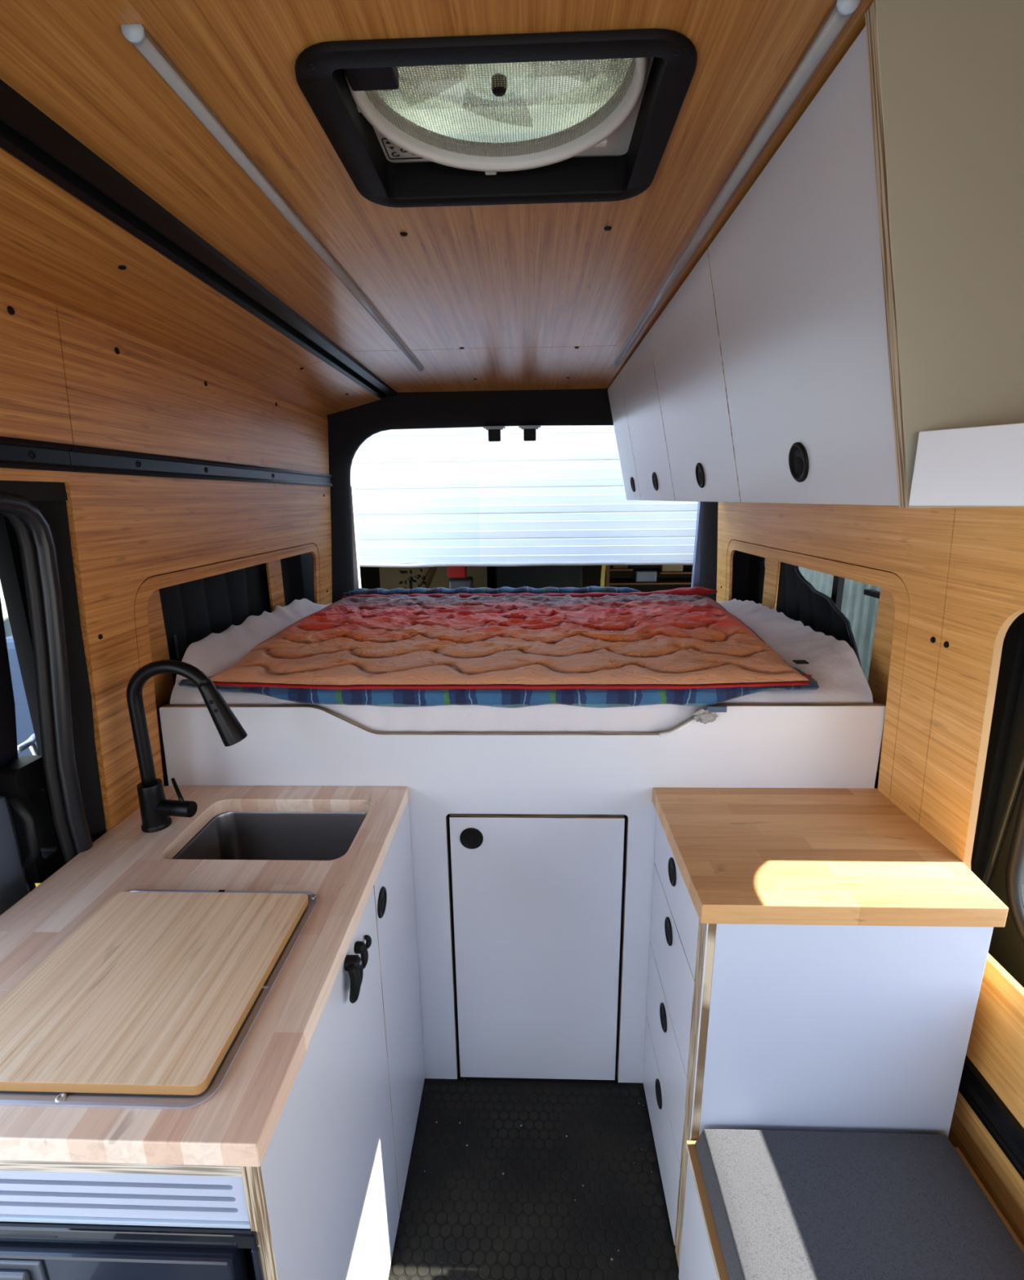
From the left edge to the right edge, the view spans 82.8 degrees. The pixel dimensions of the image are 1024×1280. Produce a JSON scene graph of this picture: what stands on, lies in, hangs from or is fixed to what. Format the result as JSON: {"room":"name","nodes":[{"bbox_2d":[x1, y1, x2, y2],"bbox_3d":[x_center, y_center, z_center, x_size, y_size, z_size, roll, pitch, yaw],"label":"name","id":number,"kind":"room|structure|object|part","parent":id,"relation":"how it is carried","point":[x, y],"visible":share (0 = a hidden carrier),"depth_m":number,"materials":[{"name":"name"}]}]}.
{"room":"vehicle interior","nodes":[
{"label":"vehicle interior","id":0,"kind":"room"},
{"bbox_2d":[0,282,332,842],"bbox_3d":[-0.904,0.395,0.764,0.199,2.050,4.040,0,14,2],"label":"wall","id":1,"kind":"structure","parent":0,"point":[67,376],"depth_m":1.25,"materials":[{"name":"brown wood"}]},
{"bbox_2d":[0,599,65,915],"bbox_3d":[-0.965,0.447,1.039,0.117,1.420,0.424,0,14,2],"label":"door","id":2,"kind":"structure","parent":1,"relation":"in","point":[31,852],"depth_m":1.11,"materials":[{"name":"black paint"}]},
{"bbox_3d":[-0.959,0.689,1.037,0.023,0.750,0.305,0,14,2],"label":"trim","id":3,"kind":"part","parent":2,"relation":"part of","materials":[{"name":"black plastic"}]},
{"bbox_3d":[-0.948,0.355,1.151,0.045,0.245,0.083,0,14,2],"label":"pull handle","id":4,"kind":"part","parent":2,"relation":"part of","materials":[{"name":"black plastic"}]},
{"bbox_3d":[-0.854,-0.157,-0.163,0.030,0.281,2.504,0,14,2],"label":"panel","id":5,"kind":"part","parent":1,"relation":"part of","materials":[{"name":"brown wood"}]},
{"bbox_2d":[0,435,75,471],"bbox_3d":[-0.848,-0.038,-0.144,0.012,0.048,2.486,0,14,2],"label":"track","id":6,"kind":"object","parent":1,"relation":"attached to","point":[15,453],"visible":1,"depth_m":0.98,"materials":[{"name":"black metal"}]},
{"bbox_2d":[0,491,93,863],"bbox_3d":[-0.881,0.418,0.351,0.092,1.002,1.651,0,14,2],"label":"seal","id":7,"kind":"object","parent":1,"relation":"attached to","point":[33,531],"visible":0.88,"depth_m":1.07,"materials":[{"name":"rubber"}]},
{"bbox_2d":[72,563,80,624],"bbox_3d":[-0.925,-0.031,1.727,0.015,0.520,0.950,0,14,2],"label":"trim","id":8,"kind":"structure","parent":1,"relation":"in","point":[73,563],"depth_m":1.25,"materials":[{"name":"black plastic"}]},
{"bbox_2d":[159,563,271,685],"bbox_3d":[-0.898,-0.047,1.815,0.018,0.510,0.650,0,14,2],"label":"curtain","id":9,"kind":"object","parent":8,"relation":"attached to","point":[194,610],"depth_m":1.74,"materials":[{"name":"black fabric"}]},
{"bbox_3d":[-0.892,0.083,1.408,0.008,0.550,0.198,0,14,2],"label":"window post","id":10,"kind":"part","parent":1,"relation":"part of","materials":[{"name":"brown wood"}]},
{"bbox_3d":[-0.792,-0.622,1.736,0.030,0.281,1.404,0,14,2],"label":"panel","id":11,"kind":"part","parent":1,"relation":"part of","materials":[{"name":"brown wood"}]},
{"bbox_3d":[-0.827,0.313,1.959,0.087,1.640,1.437,0,14,2],"label":"panel","id":12,"kind":"part","parent":1,"relation":"part of","materials":[{"name":"brown wood"}]},
{"bbox_2d":[68,444,332,486],"bbox_3d":[-0.787,-0.503,1.757,0.012,0.048,1.428,0,14,2],"label":"track","id":13,"kind":"object","parent":1,"relation":"attached to","point":[84,459],"visible":1,"depth_m":1.38,"materials":[{"name":"black metal"}]},
{"bbox_3d":[-0.828,0.073,1.896,0.051,0.691,1.144,0,14,2],"label":"window trim panel","id":14,"kind":"part","parent":1,"relation":"part of","materials":[{"name":"brown wood"}]},
{"bbox_3d":[-0.863,-0.099,2.149,0.008,0.550,0.105,0,14,2],"label":"window post","id":15,"kind":"part","parent":1,"relation":"part of","materials":[{"name":"brown wood"}]},
{"bbox_2d":[0,0,874,414],"bbox_3d":[0.015,-0.548,0.514,2.120,0.142,4.060,0,14,2],"label":"ceiling","id":16,"kind":"structure","parent":0,"point":[538,296],"depth_m":0.85,"materials":[{"name":"brown bamboo"}]},
{"bbox_3d":[-0.717,-0.411,0.141,0.238,0.072,3.224,0,14,2],"label":"panel","id":17,"kind":"part","parent":16,"relation":"part of","materials":[{"name":"brown wood"}]},
{"bbox_2d":[0,79,396,399],"bbox_3d":[-0.559,-0.531,0.455,0.067,0.043,3.900,0,14,2],"label":"ceiling track","id":18,"kind":"object","parent":16,"relation":"attached to","point":[27,134],"visible":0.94,"depth_m":0.85,"materials":[{"name":"black metal"}]},
{"bbox_2d":[120,24,423,371],"bbox_3d":[-0.323,-0.724,1.220,0.019,0.019,1.428,0,14,2],"label":"recessed light","id":19,"kind":"object","parent":16,"relation":"in","point":[137,35],"visible":0.99,"depth_m":0.70,"materials":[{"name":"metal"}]},
{"bbox_3d":[-0.655,-0.876,2.040,0.238,0.072,0.684,0,14,2],"label":"panel","id":20,"kind":"part","parent":16,"relation":"part of","materials":[{"name":"brown wood"}]},
{"bbox_3d":[0.190,-0.930,1.999,1.345,0.012,0.684,0,14,2],"label":"panel","id":21,"kind":"part","parent":16,"relation":"part of","materials":[{"name":"brown wood"}]},
{"bbox_2d":[294,28,697,207],"bbox_3d":[-0.017,-0.644,0.632,0.406,0.128,0.403,0,14,2],"label":"fan","id":22,"kind":"object","parent":16,"relation":"attached to","point":[501,119],"visible":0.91,"depth_m":0.71,"materials":[{"name":"black plastic"}]},
{"bbox_2d":[381,137,422,159],"bbox_3d":[-0.137,-0.659,0.778,0.065,0.001,0.048,0,14,2],"label":"print","id":23,"kind":"object","parent":22,"relation":"on","point":[389,151],"depth_m":0.79},
{"bbox_3d":[-0.017,-0.668,0.625,0.400,0.078,0.400,0,14,2],"label":"vent lid","id":24,"kind":"part","parent":22,"relation":"part of","materials":[{"name":"white plastic"}]},
{"bbox_3d":[-0.012,-0.630,0.639,0.336,0.004,0.340,0,14,2],"label":"plate","id":25,"kind":"part","parent":22,"relation":"part of","materials":[{"name":"grey plastic"}]},
{"bbox_2d":[613,0,860,365],"bbox_3d":[0.316,-0.724,1.184,0.019,0.019,1.398,0,14,2],"label":"recessed light","id":26,"kind":"object","parent":16,"relation":"in","point":[841,11],"visible":1,"depth_m":0.68,"materials":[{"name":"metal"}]},
{"bbox_2d":[326,388,717,603],"bbox_3d":[0.053,-0.072,2.656,1.930,2.036,0.205,0,14,2],"label":"wall","id":27,"kind":"structure","parent":0,"point":[348,429],"depth_m":2.44,"materials":[{"name":"black plastic"}]},
{"bbox_2d":[483,426,505,441],"bbox_3d":[-0.074,-0.875,2.464,0.092,0.059,0.045,0,14,2],"label":"latch","id":28,"kind":"object","parent":27,"relation":"in","point":[494,432],"depth_m":2.45,"materials":[{"name":"black plastic"}]},
{"bbox_2d":[518,425,540,440],"bbox_3d":[0.075,-0.875,2.459,0.092,0.059,0.045,0,14,2],"label":"latch","id":29,"kind":"object","parent":27,"relation":"in","point":[529,431],"depth_m":2.45,"materials":[{"name":"black plastic"}]},
{"bbox_2d":[387,1071,679,1279],"bbox_3d":[0.004,1.403,0.972,1.790,0.031,4.020,0,14,2],"label":"floor","id":30,"kind":"structure","parent":0,"point":[508,1179],"depth_m":1.37,"materials":[{"name":"rubber"}]},
{"bbox_2d":[0,800,425,1279],"bbox_3d":[-0.546,0.907,1.144,0.624,0.866,0.802,0,14,2],"label":"base cabinet","id":31,"kind":"object","parent":30,"relation":"on","point":[323,1200],"visible":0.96,"depth_m":0.89,"materials":[{"name":"laminate"}]},
{"bbox_3d":[-0.587,0.582,0.696,0.574,0.020,0.082,0,14,2],"label":"rail","id":32,"kind":"part","parent":31,"relation":"part of","materials":[{"name":"beige wood"}]},
{"bbox_2d":[0,1170,248,1221],"bbox_3d":[-0.588,0.634,0.682,0.574,0.074,0.024,0,14,2],"label":"vent","id":33,"kind":"object","parent":31,"relation":"attached to","point":[200,1195],"depth_m":0.67,"materials":[{"name":"white laminate"}]},
{"bbox_2d":[0,1213,264,1279],"bbox_3d":[-0.571,0.952,0.948,0.576,0.672,0.448,0,14,2],"label":"refrigerator","id":34,"kind":"object","parent":31,"relation":"in","point":[33,1247],"visible":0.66,"depth_m":0.67,"materials":[{"name":"black plastic"}]},
{"bbox_3d":[-0.585,0.925,0.720,0.094,0.434,0.004,0,14,2],"label":"handle plate","id":35,"kind":"part","parent":34,"relation":"part of","materials":[{"name":"silver metal"}]},
{"bbox_3d":[-0.581,0.689,0.688,0.576,0.022,0.028,0,14,2],"label":"trim","id":36,"kind":"part","parent":34,"relation":"part of","materials":[{"name":"black plastic"}]},
{"bbox_3d":[-0.293,1.011,0.758,0.008,0.640,0.028,0,14,2],"label":"trim","id":37,"kind":"part","parent":34,"relation":"part of","materials":[{"name":"black plastic"}]},
{"bbox_2d":[0,786,408,1166],"bbox_3d":[-0.567,0.470,1.036,0.605,0.033,0.806,0,14,2],"label":"countertop","id":38,"kind":"structure","parent":31,"relation":"on","point":[235,1126],"depth_m":0.93,"materials":[{"name":"beige wood"}]},
{"bbox_2d":[0,889,316,1109],"bbox_3d":[-0.528,0.494,0.856,0.369,0.005,0.378,0,14,2],"label":"stove","id":39,"kind":"object","parent":38,"relation":"on","point":[6,1098],"visible":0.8,"depth_m":0.69,"materials":[{"name":"metal"}]},
{"bbox_2d":[0,891,308,1095],"bbox_3d":[-0.527,0.487,0.847,0.342,0.014,0.339,0,14,2],"label":"cutting board","id":40,"kind":"object","parent":39,"relation":"on","point":[152,992],"visible":1,"depth_m":0.80,"materials":[{"name":"brown wood"}]},
{"bbox_2d":[125,659,247,832],"bbox_3d":[-0.674,0.221,1.209,0.250,0.372,0.057,0,14,2],"label":"faucet","id":41,"kind":"object","parent":38,"relation":"on","point":[155,810],"visible":1,"depth_m":1.19,"materials":[{"name":"black metal"}]},
{"bbox_3d":[-0.697,0.174,1.198,0.177,0.277,0.027,0,14,2],"label":"spout","id":42,"kind":"part","parent":41,"relation":"part of","materials":[{"name":"black metal"}]},
{"bbox_3d":[-0.715,0.323,1.240,0.051,0.047,0.009,12,18,41],"label":"lever","id":43,"kind":"part","parent":41,"relation":"part of","materials":[{"name":"black metal"}]},
{"bbox_2d":[172,811,367,860],"bbox_3d":[-0.515,0.512,1.279,0.430,0.164,0.283,0,14,2],"label":"sink","id":44,"kind":"object","parent":38,"relation":"in","point":[230,835],"visible":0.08,"depth_m":1.38,"materials":[{"name":"metal"}]},
{"bbox_3d":[-0.275,0.939,0.975,0.018,0.854,0.477,0,14,2],"label":"door","id":45,"kind":"part","parent":31,"relation":"part of","materials":[{"name":"laminate"}]},
{"bbox_3d":[-0.255,0.546,0.939,0.024,0.071,0.044,0,14,2],"label":"latch handle","id":46,"kind":"part","parent":31,"relation":"part of","materials":[{"name":"black plastic"}]},
{"bbox_3d":[-0.259,0.524,1.159,0.004,0.058,0.058,0,14,2],"label":"round pull","id":47,"kind":"part","parent":31,"relation":"part of","materials":[{"name":"black plastic"}]},
{"bbox_3d":[-0.262,0.843,1.366,0.018,0.854,0.322,0,14,2],"label":"door","id":48,"kind":"part","parent":31,"relation":"part of","materials":[{"name":"laminate"}]},
{"bbox_2d":[159,703,885,1083],"bbox_3d":[0.010,0.690,1.499,1.710,1.106,0.038,0,14,2],"label":"wall","id":49,"kind":"structure","parent":30,"relation":"on","point":[533,853],"depth_m":1.43,"materials":[{"name":"laminate"}]},
{"bbox_3d":[-0.101,0.494,1.442,0.058,0.058,0.004,0,14,2],"label":"round pull","id":50,"kind":"part","parent":49,"relation":"part of","materials":[{"name":"black plastic"}]},
{"bbox_2d":[169,598,872,732],"bbox_3d":[0.026,0.048,1.964,1.680,0.331,1.192,0,14,2],"label":"mattress","id":51,"kind":"object","parent":49,"relation":"on","point":[836,668],"visible":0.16,"depth_m":1.41,"materials":[{"name":"fabric"}]},
{"bbox_2d":[177,586,818,712],"bbox_3d":[0.009,-0.037,1.917,1.622,0.124,1.226,0,14,2],"label":"quilt","id":52,"kind":"object","parent":51,"relation":"on","point":[590,646],"visible":1,"depth_m":1.57,"materials":[{"name":"red fabric"}]},
{"bbox_3d":[0.066,0.828,1.530,0.431,0.809,0.017,0,14,2],"label":"hatch door","id":53,"kind":"part","parent":49,"relation":"part of","materials":[{"name":"laminate"}]},
{"bbox_2d":[690,707,717,724],"bbox_3d":[0.443,0.174,1.335,0.062,0.040,0.028,0,14,2],"label":"plastic wrap","id":54,"kind":"object","parent":49,"relation":"attached to","point":[701,715],"visible":1,"depth_m":1.33,"materials":[{"name":"white"}]},
{"bbox_2d":[642,813,993,1270],"bbox_3d":[0.589,0.858,1.298,0.488,0.861,0.409,0,14,2],"label":"base cabinet","id":55,"kind":"object","parent":30,"relation":"on","point":[773,1027],"visible":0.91,"depth_m":1.06,"materials":[{"name":"white laminate"}]},
{"bbox_3d":[0.351,1.088,1.391,0.004,0.058,0.058,0,14,2],"label":"round pull","id":56,"kind":"part","parent":55,"relation":"part of","materials":[{"name":"black plastic"}]},
{"bbox_3d":[0.362,1.153,1.400,0.017,0.224,0.364,0,14,2],"label":"drawer","id":57,"kind":"part","parent":55,"relation":"part of","materials":[{"name":"laminate"}]},
{"bbox_3d":[0.349,0.870,1.338,0.004,0.058,0.058,0,14,2],"label":"round pull","id":58,"kind":"part","parent":55,"relation":"part of","materials":[{"name":"black plastic"}]},
{"bbox_3d":[0.360,0.931,1.346,0.017,0.228,0.364,0,14,2],"label":"drawer","id":59,"kind":"part","parent":55,"relation":"part of","materials":[{"name":"laminate"}]},
{"bbox_3d":[0.346,0.644,1.283,0.004,0.058,0.058,0,14,2],"label":"round pull","id":60,"kind":"part","parent":55,"relation":"part of","materials":[{"name":"black plastic"}]},
{"bbox_3d":[0.344,0.498,1.247,0.004,0.058,0.058,0,14,2],"label":"round pull","id":61,"kind":"part","parent":55,"relation":"part of","materials":[{"name":"black plastic"}]},
{"bbox_3d":[0.357,0.707,1.291,0.017,0.228,0.364,0,14,2],"label":"drawer","id":62,"kind":"part","parent":55,"relation":"part of","materials":[{"name":"laminate"}]},
{"bbox_3d":[0.354,0.515,1.244,0.017,0.160,0.364,0,14,2],"label":"drawer","id":63,"kind":"part","parent":55,"relation":"part of","materials":[{"name":"laminate"}]},
{"bbox_2d":[652,787,1008,927],"bbox_3d":[0.596,0.421,1.191,0.528,0.038,0.418,0,14,2],"label":"countertop","id":64,"kind":"structure","parent":55,"relation":"on","point":[848,856],"depth_m":1.10,"materials":[{"name":"brown wood"}]},
{"bbox_3d":[0.594,0.904,1.108,0.468,0.861,0.018,0,14,2],"label":"panel","id":65,"kind":"part","parent":55,"relation":"part of","materials":[{"name":"white laminate"}]},
{"bbox_2d":[678,1140,1023,1279],"bbox_3d":[0.576,1.283,0.588,0.512,0.372,1.168,0,14,2],"label":"bench","id":66,"kind":"object","parent":30,"relation":"on","point":[701,1257],"visible":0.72,"depth_m":1.06,"materials":[{"name":"laminate"}]},
{"bbox_2d":[694,1128,1023,1279],"bbox_3d":[0.568,1.077,0.545,0.473,0.048,1.142,0,14,2],"label":"bench cushion","id":67,"kind":"object","parent":66,"relation":"on","point":[785,1205],"visible":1,"depth_m":0.97,"materials":[{"name":"grey fabric"}]},
{"bbox_2d":[715,502,1023,1246],"bbox_3d":[0.874,0.387,0.705,0.194,2.050,4.040,0,14,2],"label":"wall","id":68,"kind":"structure","parent":0,"point":[946,668],"depth_m":1.15,"materials":[{"name":"brown wood"}]},
{"bbox_2d":[607,373,640,500],"bbox_3d":[0.611,-0.750,2.193,0.469,0.427,0.320,0,14,2],"label":"upper cabinet","id":69,"kind":"object","parent":68,"relation":"attached to","point":[615,391],"visible":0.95,"depth_m":2.18,"materials":[{"name":"laminate"}]},
{"bbox_3d":[0.453,-0.585,2.180,0.015,0.055,0.056,0,14,2],"label":"round pull","id":70,"kind":"part","parent":69,"relation":"part of","materials":[{"name":"black plastic"}]},
{"bbox_2d":[619,331,675,501],"bbox_3d":[0.598,-0.651,1.789,0.469,0.427,0.509,0,14,2],"label":"upper cabinet","id":71,"kind":"object","parent":68,"relation":"attached to","point":[637,375],"visible":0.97,"depth_m":1.74,"materials":[{"name":"laminate"}]},
{"bbox_3d":[0.440,-0.488,1.787,0.015,0.055,0.056,0,14,2],"label":"round pull","id":72,"kind":"part","parent":71,"relation":"part of","materials":[{"name":"black plastic"}]},
{"bbox_2d":[648,248,741,502],"bbox_3d":[0.582,-0.529,1.292,0.469,0.427,0.511,0,14,2],"label":"upper cabinet","id":73,"kind":"object","parent":68,"relation":"attached to","point":[684,339],"visible":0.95,"depth_m":1.22,"materials":[{"name":"laminate"}]},
{"bbox_3d":[0.425,-0.372,1.312,0.015,0.055,0.056,0,14,2],"label":"round pull","id":74,"kind":"part","parent":73,"relation":"part of","materials":[{"name":"black plastic"}]},
{"bbox_3d":[0.951,-0.121,2.149,0.008,0.550,0.110,0,14,2],"label":"window post","id":75,"kind":"part","parent":68,"relation":"part of","materials":[{"name":"brown wood"}]},
{"bbox_3d":[0.885,0.064,1.854,0.060,0.686,1.169,0,14,2],"label":"window trim panel","id":76,"kind":"part","parent":68,"relation":"part of","materials":[{"name":"brown wood"}]},
{"bbox_3d":[0.884,0.310,1.924,0.079,1.620,1.396,0,14,2],"label":"panel","id":77,"kind":"part","parent":68,"relation":"part of","materials":[{"name":"brown wood"}]},
{"bbox_2d":[831,575,879,610],"bbox_3d":[0.974,-0.072,1.779,0.039,0.480,0.640,0,14,2],"label":"window","id":78,"kind":"structure","parent":68,"relation":"in","point":[837,582],"depth_m":1.73,"materials":[{"name":"black glass"}]},
{"bbox_2d":[775,562,861,666],"bbox_3d":[0.941,-0.041,1.803,0.029,0.398,0.591,0,14,2],"label":"curtain","id":79,"kind":"object","parent":78,"relation":"attached to","point":[797,598],"depth_m":1.84,"materials":[{"name":"fabric"}]},
{"bbox_3d":[0.981,-0.072,1.779,0.018,0.480,0.640,0,14,2],"label":"frame","id":80,"kind":"part","parent":78,"relation":"part of","materials":[{"name":"black plastic"}]},
{"bbox_2d":[707,0,1023,507],"bbox_3d":[0.576,-0.409,0.794,0.499,0.433,0.509,0,14,2],"label":"upper cabinet","id":81,"kind":"object","parent":68,"relation":"attached to","point":[796,268],"depth_m":0.58,"materials":[{"name":"laminate"}]},
{"bbox_3d":[0.409,-0.254,0.830,0.015,0.055,0.056,0,14,2],"label":"round pull","id":82,"kind":"part","parent":81,"relation":"part of","materials":[{"name":"black plastic"}]},
{"bbox_3d":[0.568,-0.350,0.555,0.499,0.433,0.016,0,14,2],"label":"cabinet end panel","id":83,"kind":"part","parent":81,"relation":"part of","materials":[{"name":"beige wood"}]},
{"bbox_3d":[0.922,0.060,1.407,0.008,0.550,0.162,0,14,2],"label":"window post","id":84,"kind":"part","parent":68,"relation":"part of","materials":[{"name":"brown wood"}]},
{"bbox_2d":[908,422,1023,506],"bbox_3d":[0.599,-0.112,0.330,0.404,0.072,0.531,0,14,2],"label":"open shelf","id":85,"kind":"object","parent":68,"relation":"attached to","point":[981,465],"visible":1,"depth_m":0.55,"materials":[{"name":"laminate"}]},
{"bbox_3d":[0.823,0.776,0.020,0.081,1.620,2.522,0,14,2],"label":"door panel","id":86,"kind":"part","parent":68,"relation":"part of","materials":[{"name":"brown wood"}]},
{"bbox_3d":[0.857,1.220,0.056,0.019,0.740,2.383,0,14,2],"label":"door panel","id":87,"kind":"part","parent":68,"relation":"part of","materials":[{"name":"brown wood"}]},
{"bbox_2d":[958,1054,1023,1180],"bbox_3d":[0.841,1.113,0.026,0.014,0.072,2.375,0,14,2],"label":"track","id":88,"kind":"object","parent":68,"relation":"attached to","point":[1006,1131],"visible":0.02,"depth_m":1.05,"materials":[{"name":"black metal"}]},
{"bbox_2d":[980,670,1023,987],"bbox_3d":[0.966,0.577,-0.034,0.041,2.030,2.520,0,14,2],"label":"door","id":89,"kind":"structure","parent":68,"relation":"in","point":[1002,870],"depth_m":1.16,"materials":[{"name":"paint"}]},
{"label":"outside","id":90,"kind":"structure","parent":0,"visible":0},
{"bbox_3d":[0.088,1.529,2.432,28.000,0.070,28.000,0,14,2],"label":"ground","id":91,"kind":"structure","parent":90,"visible":0},
{"bbox_2d":[0,581,12,636],"bbox_3d":[-2.207,0.222,2.804,0.028,2.350,2.600,0,14,2],"label":"corrugated fence","id":92,"kind":"object","parent":91,"relation":"on","point":[8,633],"visible":0.02,"depth_m":2.54,"materials":[{"name":"white metal"}]},
{"bbox_2d":[5,635,36,757],"bbox_3d":[-1.566,0.705,2.438,0.500,1.570,0.500,0,14,2],"label":"crate","id":93,"kind":"object","parent":91,"relation":"on","point":[24,729],"visible":0.02,"depth_m":2.07,"materials":[{"name":"blue plastic"}]},
{"bbox_2d":[398,563,426,589],"bbox_3d":[-0.862,0.023,5.184,0.267,1.572,0.257,0,14,2],"label":"potted shrub","id":94,"kind":"object","parent":91,"relation":"on","point":[411,580],"visible":0.24,"depth_m":5.04,"materials":[{"name":"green plant"}]},
{"bbox_2d":[378,563,487,590],"bbox_3d":[-0.748,-0.209,5.649,1.030,1.800,0.020,0,14,2],"label":"plywood sheet","id":95,"kind":"object","parent":91,"relation":"on","point":[389,577],"visible":0.02,"depth_m":5.54,"materials":[{"name":"brown wood"}]},
{"bbox_2d":[448,576,473,589],"bbox_3d":[-0.443,0.106,5.293,0.200,1.350,0.200,0,14,2],"label":"crate","id":96,"kind":"object","parent":91,"relation":"on","point":[468,581],"visible":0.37,"depth_m":5.05,"materials":[{"name":"grey plastic"}]},
{"bbox_2d":[446,566,466,577],"bbox_3d":[-0.476,-0.643,5.008,0.160,0.200,0.100,0,14,2],"label":"box","id":97,"kind":"object","parent":96,"relation":"on","point":[452,571],"visible":0.44,"depth_m":4.97,"materials":[{"name":"plastic"}]},
{"bbox_2d":[494,565,582,588],"bbox_3d":[0.271,-0.120,5.885,0.850,1.490,0.300,0,14,2],"label":"tool chest","id":98,"kind":"object","parent":91,"relation":"on","point":[533,576],"visible":0.02,"depth_m":5.61,"materials":[{"name":"black metal"}]},
{"bbox_2d":[604,564,692,586],"bbox_3d":[1.245,-0.104,5.223,0.860,1.750,0.330,0,14,2],"label":"shelf","id":99,"kind":"object","parent":91,"relation":"on","point":[607,580],"visible":0.23,"depth_m":4.99,"materials":[{"name":"brown wood"}]},
{"bbox_2d":[609,564,627,568],"bbox_3d":[0.931,-0.682,5.056,0.130,0.100,0.200,0,14,2],"label":"shelf box","id":100,"kind":"object","parent":99,"relation":"on","point":[614,566],"visible":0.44,"depth_m":4.97,"materials":[{"name":"brown wood"}]},
{"bbox_2d":[631,568,657,582],"bbox_3d":[1.158,-0.567,5.077,0.180,0.100,0.200,0,14,2],"label":"shelf box","id":101,"kind":"object","parent":99,"relation":"on","point":[638,575],"visible":0.96,"depth_m":4.98,"materials":[{"name":"grey plastic"}]},
{"bbox_2d":[657,564,683,571],"bbox_3d":[1.377,-0.655,5.048,0.180,0.100,0.200,0,14,2],"label":"shelf box","id":102,"kind":"object","parent":99,"relation":"on","point":[661,567],"visible":0.49,"depth_m":4.96,"materials":[{"name":"brown cardboard"}]},
{"bbox_2d":[798,566,880,682],"bbox_3d":[1.635,-0.172,2.532,0.028,3.150,2.700,0,14,2],"label":"corrugated fence","id":103,"kind":"object","parent":91,"relation":"on","point":[860,610],"visible":0.06,"depth_m":2.74,"materials":[{"name":"grey metal"}]},
{"bbox_3d":[-1.634,1.270,1.833,1.000,0.760,0.552,0,14,2],"label":"wooden deck","id":104,"kind":"object","parent":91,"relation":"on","visible":0},
{"bbox_2d":[17,733,39,755],"bbox_3d":[-1.255,0.587,1.586,0.055,0.693,0.134,-3,14,-8],"label":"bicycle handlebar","id":105,"kind":"object","parent":104,"relation":"on","point":[29,743],"visible":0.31,"depth_m":1.50,"materials":[{"name":"metal"}]},
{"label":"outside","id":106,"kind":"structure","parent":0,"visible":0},
{"bbox_2d":[359,564,692,591],"bbox_3d":[0.174,-1.310,5.370,9.000,4.050,3.140,0,14,2],"label":"wall","id":107,"kind":"structure","parent":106,"point":[369,576],"depth_m":7.00,"materials":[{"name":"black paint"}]},
{"bbox_2d":[417,566,437,588],"bbox_3d":[-0.735,-0.635,5.225,0.248,0.345,0.040,0,14,2],"label":"brace","id":108,"kind":"object","parent":107,"relation":"attached to","point":[434,568],"visible":0.54,"depth_m":5.23,"materials":[{"name":"brown wood"}]},
{"bbox_2d":[350,425,697,568],"bbox_3d":[0.117,-1.658,3.711,4.801,2.379,0.039,0,14,2],"label":"garage door","id":109,"kind":"structure","parent":107,"relation":"in","point":[444,496],"depth_m":3.89,"materials":[{"name":"white metal"}]},
{"bbox_3d":[0.122,-1.264,3.808,4.800,0.168,0.019,0,14,2],"label":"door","id":110,"kind":"part","parent":109,"relation":"part of","materials":[{"name":"white metal"}]},
{"bbox_3d":[0.124,-1.101,3.848,4.800,0.168,0.017,0,14,2],"label":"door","id":111,"kind":"part","parent":109,"relation":"part of","materials":[{"name":"white metal"}]},
{"bbox_3d":[0.120,-1.427,3.768,4.800,0.168,0.019,0,14,2],"label":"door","id":112,"kind":"part","parent":109,"relation":"part of","materials":[{"name":"white metal"}]},
{"bbox_3d":[0.126,-0.938,3.889,4.800,0.168,0.017,0,14,2],"label":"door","id":113,"kind":"part","parent":109,"relation":"part of","materials":[{"name":"white metal"}]},
{"bbox_3d":[0.130,-0.609,3.968,4.800,0.173,0.019,0,14,2],"label":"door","id":114,"kind":"part","parent":109,"relation":"part of","materials":[{"name":"white metal"}]},
{"bbox_3d":[0.128,-0.774,3.928,4.800,0.168,0.018,0,14,2],"label":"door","id":115,"kind":"part","parent":109,"relation":"part of","materials":[{"name":"white metal"}]},
{"bbox_2d":[600,564,605,586],"bbox_3d":[0.774,-0.328,4.793,0.093,0.900,0.010,0,14,2],"label":"strap","id":116,"kind":"object","parent":107,"relation":"hanging from","point":[603,566],"visible":0.17,"depth_m":4.75,"materials":[{"name":"yellow fabric"}]}
]}

